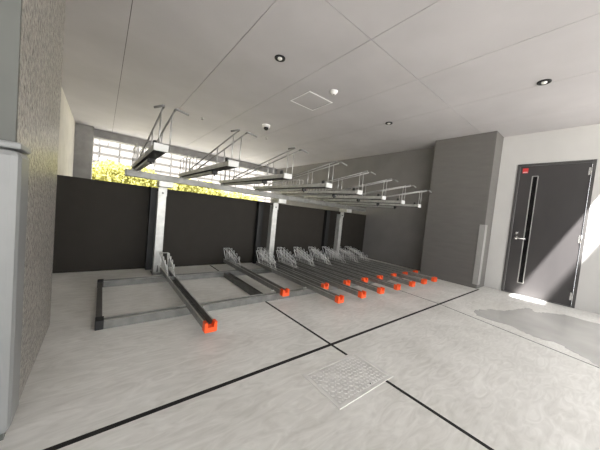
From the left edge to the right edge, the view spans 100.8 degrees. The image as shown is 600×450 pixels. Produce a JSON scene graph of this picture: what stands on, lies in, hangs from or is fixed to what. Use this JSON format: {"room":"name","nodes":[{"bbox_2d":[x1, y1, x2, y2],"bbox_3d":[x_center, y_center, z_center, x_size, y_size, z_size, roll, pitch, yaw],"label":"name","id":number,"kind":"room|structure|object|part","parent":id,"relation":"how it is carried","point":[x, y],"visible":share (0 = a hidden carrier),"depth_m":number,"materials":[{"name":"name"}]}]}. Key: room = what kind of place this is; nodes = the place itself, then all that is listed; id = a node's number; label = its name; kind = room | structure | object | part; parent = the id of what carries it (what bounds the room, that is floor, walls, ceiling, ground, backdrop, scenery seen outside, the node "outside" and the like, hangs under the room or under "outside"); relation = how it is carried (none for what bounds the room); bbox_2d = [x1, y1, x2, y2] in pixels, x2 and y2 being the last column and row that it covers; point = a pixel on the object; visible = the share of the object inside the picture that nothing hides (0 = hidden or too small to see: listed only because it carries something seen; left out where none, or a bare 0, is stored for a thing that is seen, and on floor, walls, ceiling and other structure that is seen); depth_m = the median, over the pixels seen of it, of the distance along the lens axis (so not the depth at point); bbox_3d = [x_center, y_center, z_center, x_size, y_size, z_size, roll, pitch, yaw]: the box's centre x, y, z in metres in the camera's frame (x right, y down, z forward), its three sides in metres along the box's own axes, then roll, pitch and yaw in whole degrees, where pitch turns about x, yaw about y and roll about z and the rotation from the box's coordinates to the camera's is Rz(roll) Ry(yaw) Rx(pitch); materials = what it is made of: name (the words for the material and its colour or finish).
{"room":"bicycle parking room","nodes":[
{"label":"bicycle parking room","id":0,"kind":"room"},
{"bbox_2d":[0,0,65,440],"bbox_3d":[-1.164,-0.462,0.236,1.040,2.670,3.100,3,4,-39],"label":"wall","id":1,"kind":"structure","parent":0,"point":[43,21],"depth_m":1.22,"materials":[{"name":"grey concrete"}]},
{"bbox_2d":[0,140,30,434],"bbox_3d":[-1.260,0.213,0.723,0.602,1.022,0.151,3,4,-39],"label":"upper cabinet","id":2,"kind":"object","parent":1,"relation":"attached to","point":[14,166],"visible":1,"depth_m":0.85,"materials":[{"name":"paint"}]},
{"bbox_2d":[57,86,74,176],"bbox_3d":[-4.044,-0.909,3.667,0.600,2.670,5.900,3,4,-39],"label":"wall","id":3,"kind":"structure","parent":0,"point":[67,122],"depth_m":4.77,"materials":[{"name":"paint"}]},
{"bbox_2d":[73,123,93,178],"bbox_3d":[-5.728,-1.205,6.388,0.550,2.670,0.517,3,4,-39],"label":"pillar","id":4,"kind":"structure","parent":3,"relation":"attached to","point":[84,134],"depth_m":6.23,"materials":[{"name":"concrete"}]},
{"bbox_2d":[0,257,599,449],"bbox_3d":[-0.983,0.762,5.090,6.500,0.201,10.201,3,4,-39],"label":"floor","id":5,"kind":"structure","parent":0,"point":[462,379],"depth_m":1.55,"materials":[{"name":"concrete"}]},
{"bbox_2d":[52,175,365,272],"bbox_3d":[-0.643,0.126,4.672,6.050,1.171,0.130,3,4,-39],"label":"privacy fence","id":6,"kind":"object","parent":5,"relation":"on","point":[100,225],"visible":0.67,"depth_m":3.71,"materials":[{"name":"black metal"}]},
{"bbox_3d":[-2.599,0.008,3.159,1.100,1.166,0.040,3,4,-39],"label":"panel","id":7,"kind":"part","parent":6,"relation":"part of","materials":[{"name":"black metal"}]},
{"bbox_3d":[-2.084,0.055,3.490,0.100,1.149,0.089,3,4,-39],"label":"fence post","id":8,"kind":"part","parent":6,"relation":"part of","materials":[{"name":"black metal"}]},
{"bbox_3d":[-1.499,0.077,4.043,1.725,1.155,0.040,3,4,-39],"label":"panel","id":9,"kind":"part","parent":6,"relation":"part of","materials":[{"name":"black metal"}]},
{"bbox_3d":[-0.768,0.140,4.547,0.100,1.132,0.089,3,4,-39],"label":"fence post","id":10,"kind":"part","parent":6,"relation":"part of","materials":[{"name":"black metal"}]},
{"bbox_3d":[-0.155,0.164,5.121,1.725,1.138,0.040,3,4,-39],"label":"panel","id":11,"kind":"part","parent":6,"relation":"part of","materials":[{"name":"black metal"}]},
{"bbox_3d":[0.571,0.226,5.623,0.100,1.115,0.089,3,4,-39],"label":"fence post","id":12,"kind":"part","parent":6,"relation":"part of","materials":[{"name":"black metal"}]},
{"bbox_3d":[1.100,0.245,6.130,1.500,1.120,0.040,3,4,-39],"label":"panel","id":13,"kind":"part","parent":6,"relation":"part of","materials":[{"name":"black metal"}]},
{"bbox_2d":[94,169,419,330],"bbox_3d":[0.011,0.153,3.958,4.982,1.314,1.607,3,4,-39],"label":"frame","id":14,"kind":"object","parent":5,"relation":"on","point":[164,182],"visible":0.7,"depth_m":3.15,"materials":[{"name":"metal"}]},
{"bbox_3d":[-1.895,0.097,3.339,0.094,1.093,0.100,3,4,-39],"label":"post","id":15,"kind":"part","parent":14,"relation":"part of","materials":[{"name":"metal"}]},
{"bbox_2d":[131,105,189,170],"bbox_3d":[-1.414,-0.705,2.354,0.210,0.335,1.802,3,4,-39],"label":"bicycle rack","id":16,"kind":"object","parent":14,"relation":"on","point":[156,150],"visible":1,"depth_m":1.92,"materials":[{"name":"metal"}]},
{"bbox_3d":[-1.583,-0.594,2.496,0.044,0.026,1.105,3,4,-39],"label":"support arm","id":17,"kind":"part","parent":16,"relation":"part of","materials":[{"name":"metal"}]},
{"bbox_3d":[-1.333,-0.728,2.175,0.013,0.252,1.385,3,4,-39],"label":"pull handle","id":18,"kind":"part","parent":16,"relation":"part of","materials":[{"name":"metal"}]},
{"bbox_3d":[-0.969,-0.652,1.715,0.008,0.247,0.009,6,3,6],"label":"upright rod","id":19,"kind":"part","parent":16,"relation":"part of","materials":[{"name":"metal"}]},
{"bbox_3d":[-0.964,-0.537,1.720,0.092,0.050,0.020,3,4,-39],"label":"plate","id":20,"kind":"part","parent":16,"relation":"part of","materials":[{"name":"white metal"}]},
{"bbox_3d":[-1.280,-0.725,2.218,0.013,0.252,1.385,3,4,-39],"label":"pull handle","id":21,"kind":"part","parent":16,"relation":"part of","materials":[{"name":"metal"}]},
{"bbox_3d":[-0.915,-0.649,1.758,0.008,0.247,0.009,6,3,6],"label":"upright rod","id":22,"kind":"part","parent":16,"relation":"part of","materials":[{"name":"metal"}]},
{"bbox_3d":[-0.216,0.745,4.235,4.935,0.065,0.075,3,4,-39],"label":"floor rail","id":23,"kind":"part","parent":14,"relation":"part of","materials":[{"name":"metal"}]},
{"bbox_2d":[160,252,217,333],"bbox_3d":[-1.225,0.570,2.550,0.170,0.260,1.879,3,4,-39],"label":"tray","id":24,"kind":"object","parent":14,"relation":"on","point":[208,324],"visible":1,"depth_m":2.30,"materials":[{"name":"metal"}]},
{"bbox_2d":[179,129,257,178],"bbox_3d":[-1.002,-0.673,2.686,0.210,0.335,1.802,3,4,-39],"label":"tray","id":25,"kind":"object","parent":14,"relation":"on","point":[213,170],"visible":1,"depth_m":2.36,"materials":[{"name":"metal"}]},
{"bbox_3d":[-1.170,-0.563,2.827,0.044,0.026,1.105,3,4,-39],"label":"support arm","id":26,"kind":"part","parent":25,"relation":"part of","materials":[{"name":"metal"}]},
{"bbox_3d":[-0.921,-0.696,2.507,0.013,0.252,1.385,3,4,-39],"label":"pull handle","id":27,"kind":"part","parent":25,"relation":"part of","materials":[{"name":"metal"}]},
{"bbox_3d":[-0.868,-0.693,2.550,0.013,0.252,1.385,3,4,-39],"label":"pull handle","id":28,"kind":"part","parent":25,"relation":"part of","materials":[{"name":"metal"}]},
{"bbox_3d":[-0.552,-0.505,2.052,0.092,0.050,0.020,3,4,-39],"label":"plate","id":29,"kind":"part","parent":25,"relation":"part of","materials":[{"name":"white metal"}]},
{"bbox_3d":[-0.503,-0.617,2.089,0.008,0.247,0.009,6,3,6],"label":"upright rod","id":30,"kind":"part","parent":25,"relation":"part of","materials":[{"name":"metal"}]},
{"bbox_2d":[223,248,289,296],"bbox_3d":[-0.688,0.578,3.440,0.170,0.260,1.759,3,4,-39],"label":"tray","id":31,"kind":"object","parent":14,"relation":"on","point":[282,291],"visible":1,"depth_m":3.30,"materials":[{"name":"metal"}]},
{"bbox_3d":[0.440,0.850,3.409,4.935,0.065,0.075,3,4,-39],"label":"floor rail","id":32,"kind":"part","parent":14,"relation":"part of","materials":[{"name":"metal"}]},
{"bbox_2d":[219,147,307,185],"bbox_3d":[-0.570,-0.640,3.033,0.210,0.335,1.802,3,4,-39],"label":"tray","id":33,"kind":"object","parent":14,"relation":"on","point":[282,176],"visible":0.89,"depth_m":2.75,"materials":[{"name":"metal"}]},
{"bbox_3d":[-0.739,-0.530,3.175,0.044,0.026,1.105,3,4,-39],"label":"support arm","id":34,"kind":"part","parent":33,"relation":"part of","materials":[{"name":"metal"}]},
{"bbox_3d":[-0.489,-0.663,2.854,0.013,0.252,1.385,3,4,-39],"label":"pull handle","id":35,"kind":"part","parent":33,"relation":"part of","materials":[{"name":"metal"}]},
{"bbox_3d":[-0.436,-0.660,2.897,0.013,0.252,1.385,3,4,-39],"label":"pull handle","id":36,"kind":"part","parent":33,"relation":"part of","materials":[{"name":"metal"}]},
{"bbox_3d":[-0.120,-0.472,2.400,0.092,0.050,0.020,3,4,-39],"label":"plate","id":37,"kind":"part","parent":33,"relation":"part of","materials":[{"name":"white metal"}]},
{"bbox_3d":[-0.513,0.190,4.449,0.094,1.068,0.100,3,4,-39],"label":"post","id":38,"kind":"part","parent":14,"relation":"part of","materials":[{"name":"metal"}]},
{"bbox_2d":[257,247,328,288],"bbox_3d":[-0.201,0.606,3.831,0.170,0.260,1.759,3,4,-39],"label":"tray","id":39,"kind":"object","parent":14,"relation":"on","point":[325,285],"visible":0.75,"depth_m":3.63,"materials":[{"name":"metal"}]},
{"bbox_2d":[256,250,343,303],"bbox_3d":[-0.122,0.633,3.434,0.170,0.260,1.879,3,4,-39],"label":"tray","id":40,"kind":"object","parent":14,"relation":"on","point":[333,296],"visible":1,"depth_m":3.27,"materials":[{"name":"metal"}]},
{"bbox_2d":[253,161,346,191],"bbox_3d":[-0.131,-0.606,3.386,0.210,0.335,1.802,3,4,-39],"label":"tray","id":41,"kind":"object","parent":14,"relation":"on","point":[302,187],"visible":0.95,"depth_m":3.13,"materials":[{"name":"metal"}]},
{"bbox_3d":[-0.299,-0.496,3.528,0.044,0.026,1.105,3,4,-39],"label":"support arm","id":42,"kind":"part","parent":41,"relation":"part of","materials":[{"name":"metal"}]},
{"bbox_3d":[-0.050,-0.630,3.208,0.013,0.252,1.385,3,4,-39],"label":"pull handle","id":43,"kind":"part","parent":41,"relation":"part of","materials":[{"name":"metal"}]},
{"bbox_3d":[0.003,-0.626,3.250,0.013,0.252,1.385,3,4,-39],"label":"pull handle","id":44,"kind":"part","parent":41,"relation":"part of","materials":[{"name":"metal"}]},
{"bbox_3d":[0.320,-0.438,2.753,0.092,0.050,0.020,3,4,-39],"label":"plate","id":45,"kind":"part","parent":41,"relation":"part of","materials":[{"name":"white metal"}]},
{"bbox_2d":[277,247,350,285],"bbox_3d":[0.130,0.626,4.096,0.170,0.260,1.759,3,4,-39],"label":"tray","id":46,"kind":"object","parent":14,"relation":"on","point":[327,275],"visible":0.84,"depth_m":3.92,"materials":[{"name":"metal"}]},
{"bbox_2d":[276,250,365,298],"bbox_3d":[0.189,0.651,3.685,0.170,0.260,1.879,3,4,-39],"label":"tray","id":47,"kind":"object","parent":14,"relation":"on","point":[361,294],"visible":0.99,"depth_m":3.53,"materials":[{"name":"metal"}]},
{"bbox_2d":[281,171,375,197],"bbox_3d":[0.289,-0.574,3.724,0.210,0.335,1.802,3,4,-39],"label":"tray","id":48,"kind":"object","parent":14,"relation":"on","point":[333,194],"visible":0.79,"depth_m":3.47,"materials":[{"name":"metal"}]},
{"bbox_3d":[0.121,-0.464,3.866,0.044,0.026,1.105,3,4,-39],"label":"support arm","id":49,"kind":"part","parent":48,"relation":"part of","materials":[{"name":"metal"}]},
{"bbox_3d":[0.370,-0.597,3.546,0.013,0.252,1.385,3,4,-39],"label":"pull handle","id":50,"kind":"part","parent":48,"relation":"part of","materials":[{"name":"metal"}]},
{"bbox_3d":[0.423,-0.594,3.588,0.013,0.252,1.385,3,4,-39],"label":"pull handle","id":51,"kind":"part","parent":48,"relation":"part of","materials":[{"name":"metal"}]},
{"bbox_2d":[293,247,367,282],"bbox_3d":[0.442,0.644,4.346,0.170,0.260,1.759,3,4,-39],"label":"tray","id":52,"kind":"object","parent":14,"relation":"on","point":[364,279],"visible":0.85,"depth_m":4.16,"materials":[{"name":"metal"}]},
{"bbox_3d":[0.842,0.281,5.537,0.094,1.042,0.100,3,4,-39],"label":"post","id":53,"kind":"part","parent":14,"relation":"part of","materials":[{"name":"metal"}]},
{"bbox_2d":[294,250,384,293],"bbox_3d":[0.493,0.669,3.928,0.170,0.260,1.879,3,4,-39],"label":"tray","id":54,"kind":"object","parent":14,"relation":"on","point":[380,290],"visible":0.92,"depth_m":3.75,"materials":[{"name":"metal"}]},
{"bbox_2d":[308,247,382,279],"bbox_3d":[0.746,0.661,4.590,0.170,0.260,1.759,3,4,-39],"label":"tray","id":55,"kind":"object","parent":14,"relation":"on","point":[313,256],"visible":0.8,"depth_m":4.45,"materials":[{"name":"metal"}]},
{"bbox_2d":[304,178,398,201],"bbox_3d":[0.701,-0.542,4.056,0.210,0.335,1.802,3,4,-39],"label":"tray","id":56,"kind":"object","parent":14,"relation":"on","point":[378,197],"visible":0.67,"depth_m":3.79,"materials":[{"name":"metal"}]},
{"bbox_3d":[0.533,-0.432,4.198,0.044,0.026,1.105,3,4,-39],"label":"support arm","id":57,"kind":"part","parent":56,"relation":"part of","materials":[{"name":"metal"}]},
{"bbox_3d":[0.783,-0.566,3.877,0.013,0.252,1.385,3,4,-39],"label":"pull handle","id":58,"kind":"part","parent":56,"relation":"part of","materials":[{"name":"metal"}]},
{"bbox_3d":[0.836,-0.563,3.920,0.013,0.252,1.385,3,4,-39],"label":"pull handle","id":59,"kind":"part","parent":56,"relation":"part of","materials":[{"name":"metal"}]},
{"bbox_2d":[310,249,400,289],"bbox_3d":[0.805,0.687,4.178,0.170,0.260,1.879,3,4,-39],"label":"tray","id":60,"kind":"object","parent":14,"relation":"on","point":[394,286],"visible":0.87,"depth_m":3.95,"materials":[{"name":"metal"}]},
{"bbox_2d":[322,246,396,276],"bbox_3d":[1.057,0.679,4.840,0.170,0.260,1.759,3,4,-39],"label":"tray","id":61,"kind":"object","parent":14,"relation":"on","point":[338,259],"visible":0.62,"depth_m":4.72,"materials":[{"name":"metal"}]},
{"bbox_2d":[323,185,415,205],"bbox_3d":[1.098,-0.512,4.375,0.210,0.335,1.802,3,4,-39],"label":"tray","id":62,"kind":"object","parent":14,"relation":"on","point":[372,202],"visible":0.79,"depth_m":4.10,"materials":[{"name":"metal"}]},
{"bbox_3d":[0.930,-0.402,4.517,0.044,0.026,1.105,3,4,-39],"label":"support arm","id":63,"kind":"part","parent":62,"relation":"part of","materials":[{"name":"metal"}]},
{"bbox_3d":[1.179,-0.535,4.197,0.013,0.252,1.385,3,4,-39],"label":"pull handle","id":64,"kind":"part","parent":62,"relation":"part of","materials":[{"name":"metal"}]},
{"bbox_3d":[1.232,-0.532,4.239,0.013,0.252,1.385,3,4,-39],"label":"pull handle","id":65,"kind":"part","parent":62,"relation":"part of","materials":[{"name":"metal"}]},
{"bbox_2d":[325,249,415,286],"bbox_3d":[1.132,0.706,4.441,0.170,0.260,1.879,3,4,-39],"label":"tray","id":66,"kind":"object","parent":14,"relation":"on","point":[386,276],"visible":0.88,"depth_m":4.25,"materials":[{"name":"metal"}]},
{"bbox_2d":[339,248,407,274],"bbox_3d":[1.349,0.696,5.074,0.170,0.260,1.759,3,4,-39],"label":"tray","id":67,"kind":"object","parent":14,"relation":"on","point":[387,268],"visible":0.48,"depth_m":4.90,"materials":[{"name":"metal"}]},
{"bbox_2d":[344,246,417,272],"bbox_3d":[1.642,0.713,5.309,0.170,0.260,1.759,3,4,-39],"label":"tray","id":68,"kind":"object","parent":14,"relation":"on","point":[360,257],"visible":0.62,"depth_m":5.20,"materials":[{"name":"metal"}]},
{"bbox_2d":[338,249,426,283],"bbox_3d":[1.428,0.723,4.678,0.170,0.260,1.879,3,4,-39],"label":"tray","id":69,"kind":"object","parent":14,"relation":"on","point":[422,281],"visible":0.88,"depth_m":4.45,"materials":[{"name":"metal"}]},
{"bbox_2d":[340,190,431,208],"bbox_3d":[1.503,-0.481,4.701,0.210,0.335,1.802,3,4,-39],"label":"tray","id":70,"kind":"object","parent":14,"relation":"on","point":[385,205],"visible":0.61,"depth_m":4.39,"materials":[{"name":"metal"}]},
{"bbox_3d":[1.335,-0.371,4.842,0.044,0.026,1.105,3,4,-39],"label":"support arm","id":71,"kind":"part","parent":70,"relation":"part of","materials":[{"name":"metal"}]},
{"bbox_2d":[349,248,436,281],"bbox_3d":[1.717,0.740,4.910,0.170,0.260,1.879,3,4,-39],"label":"tray","id":72,"kind":"object","parent":14,"relation":"on","point":[433,279],"visible":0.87,"depth_m":4.67,"materials":[{"name":"metal"}]},
{"bbox_2d":[302,352,392,408],"bbox_3d":[0.308,0.956,1.579,0.510,0.006,0.320,3,4,-39],"label":"manhole cover","id":73,"kind":"object","parent":5,"relation":"on","point":[341,380],"visible":1,"depth_m":1.55,"materials":[{"name":"silver metal"}]},
{"bbox_2d":[474,308,599,365],"bbox_3d":[2.884,1.153,2.719,1.675,0.001,1.497,3,4,-39],"label":"puddle","id":74,"kind":"object","parent":5,"relation":"on","point":[581,337],"visible":1,"depth_m":2.77,"materials":[{"name":"water"}]},
{"bbox_2d":[62,0,599,168],"bbox_3d":[-0.856,-2.016,4.572,7.800,0.060,9.220,3,4,-39],"label":"ceiling","id":75,"kind":"structure","parent":0,"point":[435,70],"depth_m":2.86,"materials":[{"name":"white paint"}]},
{"bbox_2d":[262,124,269,130],"bbox_3d":[-0.675,-1.933,4.932,0.160,0.105,0.160,3,4,-39],"label":"security camera","id":76,"kind":"object","parent":75,"relation":"attached to","point":[266,127],"visible":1,"depth_m":4.89,"materials":[{"name":"white plastic"}]},
{"bbox_2d":[275,54,284,61],"bbox_3d":[-0.221,-1.824,2.727,0.120,0.020,0.120,3,4,-39],"label":"recessed light","id":77,"kind":"object","parent":75,"relation":"in","point":[280,58],"visible":1,"depth_m":2.71,"materials":[{"name":"black metal"}]},
{"bbox_2d":[290,91,332,110],"bbox_3d":[0.168,-1.841,3.707,0.450,0.006,0.450,3,4,-39],"label":"access hatch","id":78,"kind":"object","parent":75,"relation":"attached to","point":[310,100],"visible":1,"depth_m":3.69,"materials":[{"name":"metal"}]},
{"bbox_2d":[330,89,337,94],"bbox_3d":[0.456,-1.774,3.335,0.104,0.048,0.104,3,4,-39],"label":"smoke detector","id":79,"kind":"object","parent":75,"relation":"attached to","point":[333,91],"visible":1,"depth_m":3.31,"materials":[{"name":"white plastic"}]},
{"bbox_2d":[537,79,551,85],"bbox_3d":[2.650,-1.544,2.695,0.120,0.020,0.120,3,4,-39],"label":"recessed light","id":80,"kind":"object","parent":75,"relation":"in","point":[545,81],"visible":1,"depth_m":2.68,"materials":[{"name":"black metal"}]},
{"bbox_2d":[270,124,599,313],"bbox_3d":[1.788,-0.490,6.686,0.200,2.670,9.500,3,4,-39],"label":"wall","id":81,"kind":"structure","parent":0,"point":[395,236],"depth_m":5.39,"materials":[{"name":"grey paint"}]},
{"bbox_2d":[94,129,276,174],"bbox_3d":[-3.247,-2.298,8.374,5.700,0.210,0.280,3,4,-39],"label":"beam","id":82,"kind":"structure","parent":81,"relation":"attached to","point":[98,134],"depth_m":7.71,"materials":[{"name":"concrete"}]},
{"bbox_2d":[501,159,596,307],"bbox_3d":[3.876,0.102,3.931,0.176,2.165,0.860,3,4,-39],"label":"door","id":83,"kind":"structure","parent":81,"relation":"in","point":[545,237],"depth_m":3.87,"materials":[{"name":"paint"}]},
{"bbox_3d":[3.735,0.084,4.071,0.018,1.772,0.082,3,4,-39],"label":"slit trim","id":84,"kind":"part","parent":83,"relation":"part of","materials":[{"name":"silver metal"}]},
{"bbox_2d":[420,131,503,288],"bbox_3d":[2.997,-0.275,4.683,0.400,2.670,0.980,3,4,-39],"label":"wall pillar","id":85,"kind":"structure","parent":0,"point":[465,170],"depth_m":4.48,"materials":[{"name":"paint"}]},
{"bbox_2d":[472,225,487,284],"bbox_3d":[3.088,0.509,4.263,0.112,1.030,0.082,3,4,-39],"label":"guard","id":86,"kind":"object","parent":85,"relation":"attached to","point":[483,228],"visible":1,"depth_m":4.23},
{"label":"outside","id":87,"kind":"structure","parent":0,"visible":0},
{"bbox_3d":[-17.760,-2.087,30.290,70.000,0.180,50.400,3,4,-39],"label":"ground","id":88,"kind":"structure","parent":87,"visible":0},
{"bbox_2d":[92,160,258,200],"bbox_3d":[-6.175,-1.244,9.827,10.245,2.336,1.497,3,4,-39],"label":"hedge","id":89,"kind":"object","parent":88,"relation":"on","point":[112,173],"visible":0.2,"depth_m":9.33,"materials":[{"name":"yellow plant"}]},
{"bbox_2d":[93,139,271,201],"bbox_3d":[-10.158,-5.558,19.465,24.400,9.200,6.400,3,4,-39],"label":"apartment building","id":90,"kind":"structure","parent":88,"relation":"on","point":[167,164],"depth_m":16.81,"materials":[{"name":"white"}]},
{"bbox_3d":[-11.770,-3.847,14.584,0.640,0.260,0.015,3,4,-39],"label":"pane","id":91,"kind":"part","parent":90,"relation":"part of","materials":[{"name":"white glass"}]},
{"bbox_3d":[-11.678,-4.801,14.537,0.640,0.260,0.015,3,4,-39],"label":"pane","id":92,"kind":"part","parent":90,"relation":"part of","materials":[{"name":"white glass"}]},
{"bbox_3d":[-9.550,-3.718,16.365,0.640,0.260,0.015,3,4,-39],"label":"pane","id":93,"kind":"part","parent":90,"relation":"part of","materials":[{"name":"white glass"}]}
]}

